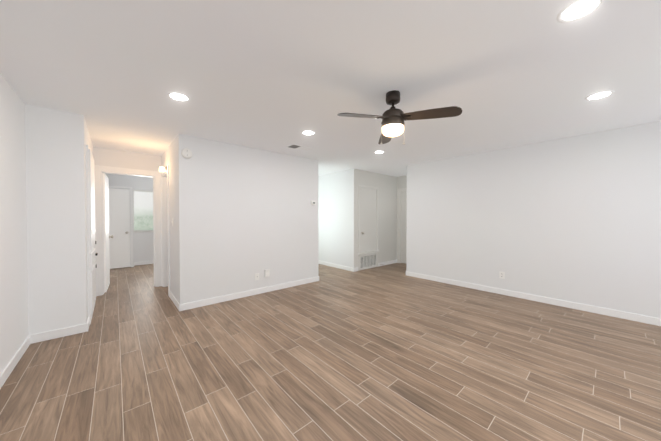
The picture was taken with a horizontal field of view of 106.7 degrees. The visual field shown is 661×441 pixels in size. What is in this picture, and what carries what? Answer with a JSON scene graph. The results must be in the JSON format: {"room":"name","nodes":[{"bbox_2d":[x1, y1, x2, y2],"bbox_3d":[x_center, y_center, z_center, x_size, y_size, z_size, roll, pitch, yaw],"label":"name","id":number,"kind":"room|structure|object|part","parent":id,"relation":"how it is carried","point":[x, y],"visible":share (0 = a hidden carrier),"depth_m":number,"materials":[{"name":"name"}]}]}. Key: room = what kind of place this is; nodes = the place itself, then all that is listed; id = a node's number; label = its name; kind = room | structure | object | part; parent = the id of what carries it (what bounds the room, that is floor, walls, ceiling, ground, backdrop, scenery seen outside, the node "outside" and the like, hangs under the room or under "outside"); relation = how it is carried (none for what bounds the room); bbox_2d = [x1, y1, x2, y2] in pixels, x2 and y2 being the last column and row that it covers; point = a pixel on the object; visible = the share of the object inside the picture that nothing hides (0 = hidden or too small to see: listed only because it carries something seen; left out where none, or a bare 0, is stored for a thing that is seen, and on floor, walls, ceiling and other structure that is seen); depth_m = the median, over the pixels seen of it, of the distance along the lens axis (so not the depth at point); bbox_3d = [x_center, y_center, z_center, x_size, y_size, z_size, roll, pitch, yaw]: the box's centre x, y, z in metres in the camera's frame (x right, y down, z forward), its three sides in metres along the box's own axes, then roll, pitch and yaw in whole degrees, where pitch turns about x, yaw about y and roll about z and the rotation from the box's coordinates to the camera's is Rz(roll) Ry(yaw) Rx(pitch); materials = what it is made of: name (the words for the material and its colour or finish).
{"room":"empty living room","nodes":[
{"label":"empty living room","id":0,"kind":"room"},
{"bbox_2d":[0,73,28,373],"bbox_3d":[-1.393,0.072,0.478,0.120,2.440,5.270,-1,1,-41],"label":"wall","id":1,"kind":"structure","parent":0,"point":[14,328],"depth_m":2.15,"materials":[{"name":"paint"}]},
{"bbox_2d":[0,335,31,388],"bbox_3d":[-1.393,1.244,0.595,0.013,0.092,5.120,-1,1,-41],"label":"baseboard","id":2,"kind":"structure","parent":1,"relation":"attached to","point":[13,362],"depth_m":2.11,"materials":[{"name":"white wood"}]},
{"bbox_2d":[25,104,94,334],"bbox_3d":[-3.517,0.034,3.217,0.540,2.440,1.650,-1,1,-41],"label":"wall","id":3,"kind":"structure","parent":0,"point":[57,142],"depth_m":2.63,"materials":[{"name":"paint"}]},
{"bbox_2d":[32,322,88,343],"bbox_3d":[-2.912,1.216,2.659,0.413,0.092,0.013,-1,1,-41],"label":"baseboard","id":4,"kind":"structure","parent":3,"relation":"attached to","point":[32,339],"depth_m":2.65,"materials":[{"name":"white wood"}]},
{"bbox_2d":[86,145,97,323],"bbox_3d":[-3.163,0.173,3.271,0.060,2.160,0.820,-1,1,-41],"label":"door","id":5,"kind":"structure","parent":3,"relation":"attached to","point":[92,254],"depth_m":2.99,"materials":[{"name":"white wood"}]},
{"bbox_2d":[105,173,133,268],"bbox_3d":[-6.186,0.001,5.598,2.630,2.440,0.250,-1,1,-41],"label":"wall","id":6,"kind":"structure","parent":0,"point":[121,180],"depth_m":6.22,"materials":[{"name":"paint"}]},
{"bbox_2d":[109,188,129,268],"bbox_3d":[-5.361,0.201,6.178,0.500,2.000,0.101,-1,1,-41],"label":"closet door","id":7,"kind":"structure","parent":6,"relation":"in","point":[119,224],"depth_m":6.22,"materials":[{"name":"white wood"}]},
{"bbox_2d":[109,186,132,266],"bbox_3d":[-5.346,0.178,6.161,0.610,2.070,0.016,-1,1,-41],"label":"trim","id":8,"kind":"structure","parent":6,"relation":"attached to","point":[131,226],"depth_m":6.33,"materials":[{"name":"white wood"}]},
{"bbox_2d":[93,147,161,263],"bbox_3d":[-3.394,0.016,4.503,5.380,2.440,0.120,-1,1,-41],"label":"wall","id":9,"kind":"structure","parent":0,"point":[117,158],"depth_m":4.27,"materials":[{"name":"paint"}]},
{"bbox_2d":[103,173,113,292],"bbox_3d":[-4.048,0.210,4.459,0.167,2.030,0.705,-1,1,-41],"label":"door","id":10,"kind":"structure","parent":9,"relation":"in","point":[107,236],"depth_m":4.28,"materials":[{"name":"white wood"}]},
{"bbox_2d":[94,165,169,295],"bbox_3d":[-3.234,0.169,4.103,1.061,2.145,0.966,-1,1,-41],"label":"door frame","id":11,"kind":"structure","parent":9,"relation":"attached to","point":[99,171],"depth_m":4.48,"materials":[{"name":"white wood"}]},
{"bbox_2d":[133,176,153,261],"bbox_3d":[-5.455,-0.011,6.486,4.900,2.440,0.120,-1,1,-41],"label":"wall","id":12,"kind":"structure","parent":0,"point":[142,246],"depth_m":6.71,"materials":[{"name":"paint"}]},
{"bbox_2d":[133,191,152,232],"bbox_3d":[-4.772,-0.254,7.055,1.440,1.150,0.120,-1,1,-41],"label":"bedroom window","id":13,"kind":"structure","parent":12,"relation":"in","point":[133,223],"depth_m":6.71,"materials":[{"name":"white"}]},
{"bbox_2d":[133,190,152,231],"bbox_3d":[-4.769,-0.267,7.051,1.410,1.124,0.036,-1,1,-41],"label":"window blinds","id":14,"kind":"object","parent":13,"relation":"attached to","point":[139,204],"depth_m":6.73,"materials":[{"name":"white plastic"}]},
{"bbox_2d":[134,260,153,265],"bbox_3d":[-4.423,1.151,7.320,2.270,0.092,0.013,-1,1,-41],"label":"baseboard","id":15,"kind":"structure","parent":12,"relation":"attached to","point":[152,261],"depth_m":6.72,"materials":[{"name":"white wood"}]},
{"bbox_2d":[161,136,177,300],"bbox_3d":[-2.657,0.021,4.132,0.120,2.440,1.650,-1,1,-41],"label":"wall","id":16,"kind":"structure","parent":0,"point":[169,156],"depth_m":3.73,"materials":[{"name":"paint"}]},
{"bbox_2d":[159,166,166,171],"bbox_3d":[-2.750,-0.858,4.044,0.120,0.110,0.100,-1,1,-41],"label":"sconce","id":17,"kind":"object","parent":16,"relation":"attached to","point":[161,168],"visible":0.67,"depth_m":4.01,"materials":[{"name":"grey"}]},
{"bbox_2d":[169,291,178,308],"bbox_3d":[-2.355,1.201,3.704,0.013,0.092,0.805,-1,1,-41],"label":"baseboard","id":18,"kind":"structure","parent":16,"relation":"attached to","point":[171,296],"depth_m":3.71,"materials":[{"name":"white wood"}]},
{"bbox_2d":[177,134,317,303],"bbox_3d":[-1.201,0.020,4.232,2.440,2.440,0.120,-1,1,-41],"label":"wall","id":19,"kind":"structure","parent":0,"point":[246,215],"depth_m":3.95,"materials":[{"name":"paint"}]},
{"bbox_2d":[181,148,192,158],"bbox_3d":[-1.995,-0.934,3.417,0.140,0.140,0.038,-1,1,-41],"label":"smoke detector","id":20,"kind":"object","parent":19,"relation":"attached to","point":[186,153],"visible":1,"depth_m":3.40,"materials":[{"name":"white plastic"}]},
{"bbox_2d":[178,276,318,310],"bbox_3d":[-1.166,1.194,4.191,2.443,0.092,0.013,-1,1,-41],"label":"baseboard","id":21,"kind":"structure","parent":19,"relation":"attached to","point":[181,307],"depth_m":3.95,"materials":[{"name":"white wood"}]},
{"bbox_2d":[265,269,269,276],"bbox_3d":[-1.092,0.906,4.234,0.080,0.133,0.040,-1,1,-41],"label":"outlet","id":22,"kind":"object","parent":19,"relation":"attached to","point":[267,272],"visible":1,"depth_m":4.22,"materials":[{"name":"white plastic"}]},
{"bbox_2d":[0,263,660,440],"bbox_3d":[-0.842,1.272,4.052,8.600,0.060,9.890,-1,1,-41],"label":"floor","id":23,"kind":"structure","parent":0,"point":[392,352],"depth_m":2.10,"materials":[{"name":"brown tile"}]},
{"bbox_2d":[318,260,354,271],"bbox_3d":[-0.403,1.157,6.921,0.013,0.092,2.913,-1,1,-41],"label":"baseboard","id":24,"kind":"structure","parent":23,"relation":"on","point":[319,262],"depth_m":6.25,"materials":[{"name":"white wood"}]},
{"bbox_2d":[318,169,396,270],"bbox_3d":[0.308,-0.026,7.538,1.890,2.440,2.900,-1,1,-41],"label":"wall block","id":25,"kind":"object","parent":23,"relation":"on","point":[338,218],"visible":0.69,"depth_m":6.42,"materials":[{"name":"paint"}]},
{"bbox_2d":[359,253,376,269],"bbox_3d":[0.954,1.018,6.195,0.690,0.350,0.027,-1,1,-41],"label":"air vent grille","id":26,"kind":"object","parent":25,"relation":"attached to","point":[368,261],"visible":0.88,"depth_m":6.14,"materials":[{"name":"white metal"}]},
{"bbox_2d":[360,188,376,252],"bbox_3d":[0.962,-0.006,6.178,0.649,1.592,0.101,-1,1,-41],"label":"closet door","id":27,"kind":"structure","parent":25,"relation":"attached to","point":[368,221],"depth_m":6.18,"materials":[{"name":"grey wood"}]},
{"bbox_2d":[358,185,379,255],"bbox_3d":[0.934,-0.005,6.202,0.810,1.715,0.135,-1,1,-41],"label":"door frame","id":28,"kind":"structure","parent":25,"relation":"attached to","point":[368,187],"depth_m":6.09,"materials":[{"name":"white wood"}]},
{"bbox_2d":[378,259,396,266],"bbox_3d":[1.576,1.159,6.719,0.845,0.092,0.030,-1,1,-41],"label":"baseboard","id":29,"kind":"structure","parent":25,"relation":"attached to","point":[392,261],"depth_m":6.70,"materials":[{"name":"white wood"}]},
{"bbox_2d":[0,0,660,176],"bbox_3d":[-0.842,-1.228,4.018,8.600,0.060,9.890,-1,1,-41],"label":"ceiling","id":30,"kind":"structure","parent":0,"point":[277,76],"depth_m":1.92,"materials":[{"name":"paint"}]},
{"bbox_2d":[167,92,189,101],"bbox_3d":[-1.437,-1.171,2.332,0.188,0.006,0.188,-1,1,-41],"label":"recessed light","id":31,"kind":"object","parent":30,"relation":"in","point":[178,96],"visible":1,"depth_m":2.32,"materials":[{"name":"white plastic"}]},
{"bbox_2d":[286,144,312,150],"bbox_3d":[-0.508,-1.195,4.039,0.390,0.006,0.220,-1,1,-41],"label":"ceiling vent","id":32,"kind":"object","parent":30,"relation":"in","point":[293,146],"visible":1,"depth_m":4.02,"materials":[{"name":"white metal"}]},
{"bbox_2d":[301,130,314,134],"bbox_3d":[-0.302,-1.185,3.328,0.188,0.006,0.188,-1,1,-41],"label":"recessed light","id":33,"kind":"object","parent":30,"relation":"in","point":[307,132],"visible":1,"depth_m":3.31,"materials":[{"name":"white plastic"}]},
{"bbox_2d":[337,90,461,144],"bbox_3d":[0.574,-0.938,2.191,0.981,0.468,0.981,-1,1,-41],"label":"ceiling fan","id":34,"kind":"object","parent":30,"relation":"hanging from","point":[393,118],"visible":1,"depth_m":2.19,"materials":[{"name":"brown wood"}]},
{"bbox_3d":[0.579,-0.830,2.283,0.200,0.082,0.200,-1,1,-41],"label":"lamp shade","id":35,"kind":"part","parent":34,"relation":"part of","materials":[{"name":"white glass"}]},
{"bbox_2d":[557,0,604,22],"bbox_3d":[1.368,-1.157,1.348,0.188,0.006,0.188,-1,1,-41],"label":"recessed light","id":36,"kind":"object","parent":30,"relation":"in","point":[575,10],"visible":1,"depth_m":1.35,"materials":[{"name":"white plastic"}]},
{"bbox_2d":[585,90,614,100],"bbox_3d":[2.522,-1.171,2.307,0.188,0.006,0.188,-1,1,-41],"label":"recessed light","id":37,"kind":"object","parent":30,"relation":"in","point":[599,95],"visible":1,"depth_m":2.30,"materials":[{"name":"white plastic"}]},
{"bbox_2d":[397,175,406,188],"bbox_3d":[2.272,-0.014,6.641,0.120,2.440,1.240,-1,1,-41],"label":"wall","id":38,"kind":"structure","parent":0,"point":[401,181],"depth_m":6.85,"materials":[{"name":"paint"}]},
{"bbox_2d":[397,188,406,262],"bbox_3d":[2.266,0.156,6.638,0.136,2.100,0.980,-1,1,-41],"label":"door frame","id":39,"kind":"structure","parent":38,"relation":"attached to","point":[400,190],"depth_m":6.92,"materials":[{"name":"white wood"}]},
{"bbox_2d":[401,191,406,262],"bbox_3d":[2.240,0.195,6.616,0.106,2.000,0.800,-1,1,-41],"label":"entry door","id":40,"kind":"structure","parent":38,"relation":"in","point":[403,224],"depth_m":6.86,"materials":[{"name":"grey wood"}]},
{"bbox_2d":[406,121,660,317],"bbox_3d":[3.172,0.025,3.872,0.120,2.440,4.350,-1,1,-41],"label":"wall","id":41,"kind":"structure","parent":0,"point":[576,219],"depth_m":3.64,"materials":[{"name":"paint"}]},
{"bbox_2d":[499,271,504,278],"bbox_3d":[2.877,0.916,4.124,0.009,0.116,0.072,-1,1,-41],"label":"outlet","id":42,"kind":"object","parent":41,"relation":"attached to","point":[501,275],"visible":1,"depth_m":4.12,"materials":[{"name":"white plastic"}]},
{"bbox_2d":[406,271,660,325],"bbox_3d":[3.069,1.198,3.905,0.013,0.092,4.213,-1,1,-41],"label":"baseboard","id":43,"kind":"structure","parent":41,"relation":"attached to","point":[599,310],"depth_m":3.64,"materials":[{"name":"white wood"}]},
{"label":"outside","id":44,"kind":"structure","parent":0,"visible":0},
{"bbox_2d":[134,191,152,229],"bbox_3d":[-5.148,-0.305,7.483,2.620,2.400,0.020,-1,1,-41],"label":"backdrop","id":45,"kind":"structure","parent":44,"point":[143,209],"depth_m":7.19,"materials":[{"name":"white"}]}
]}

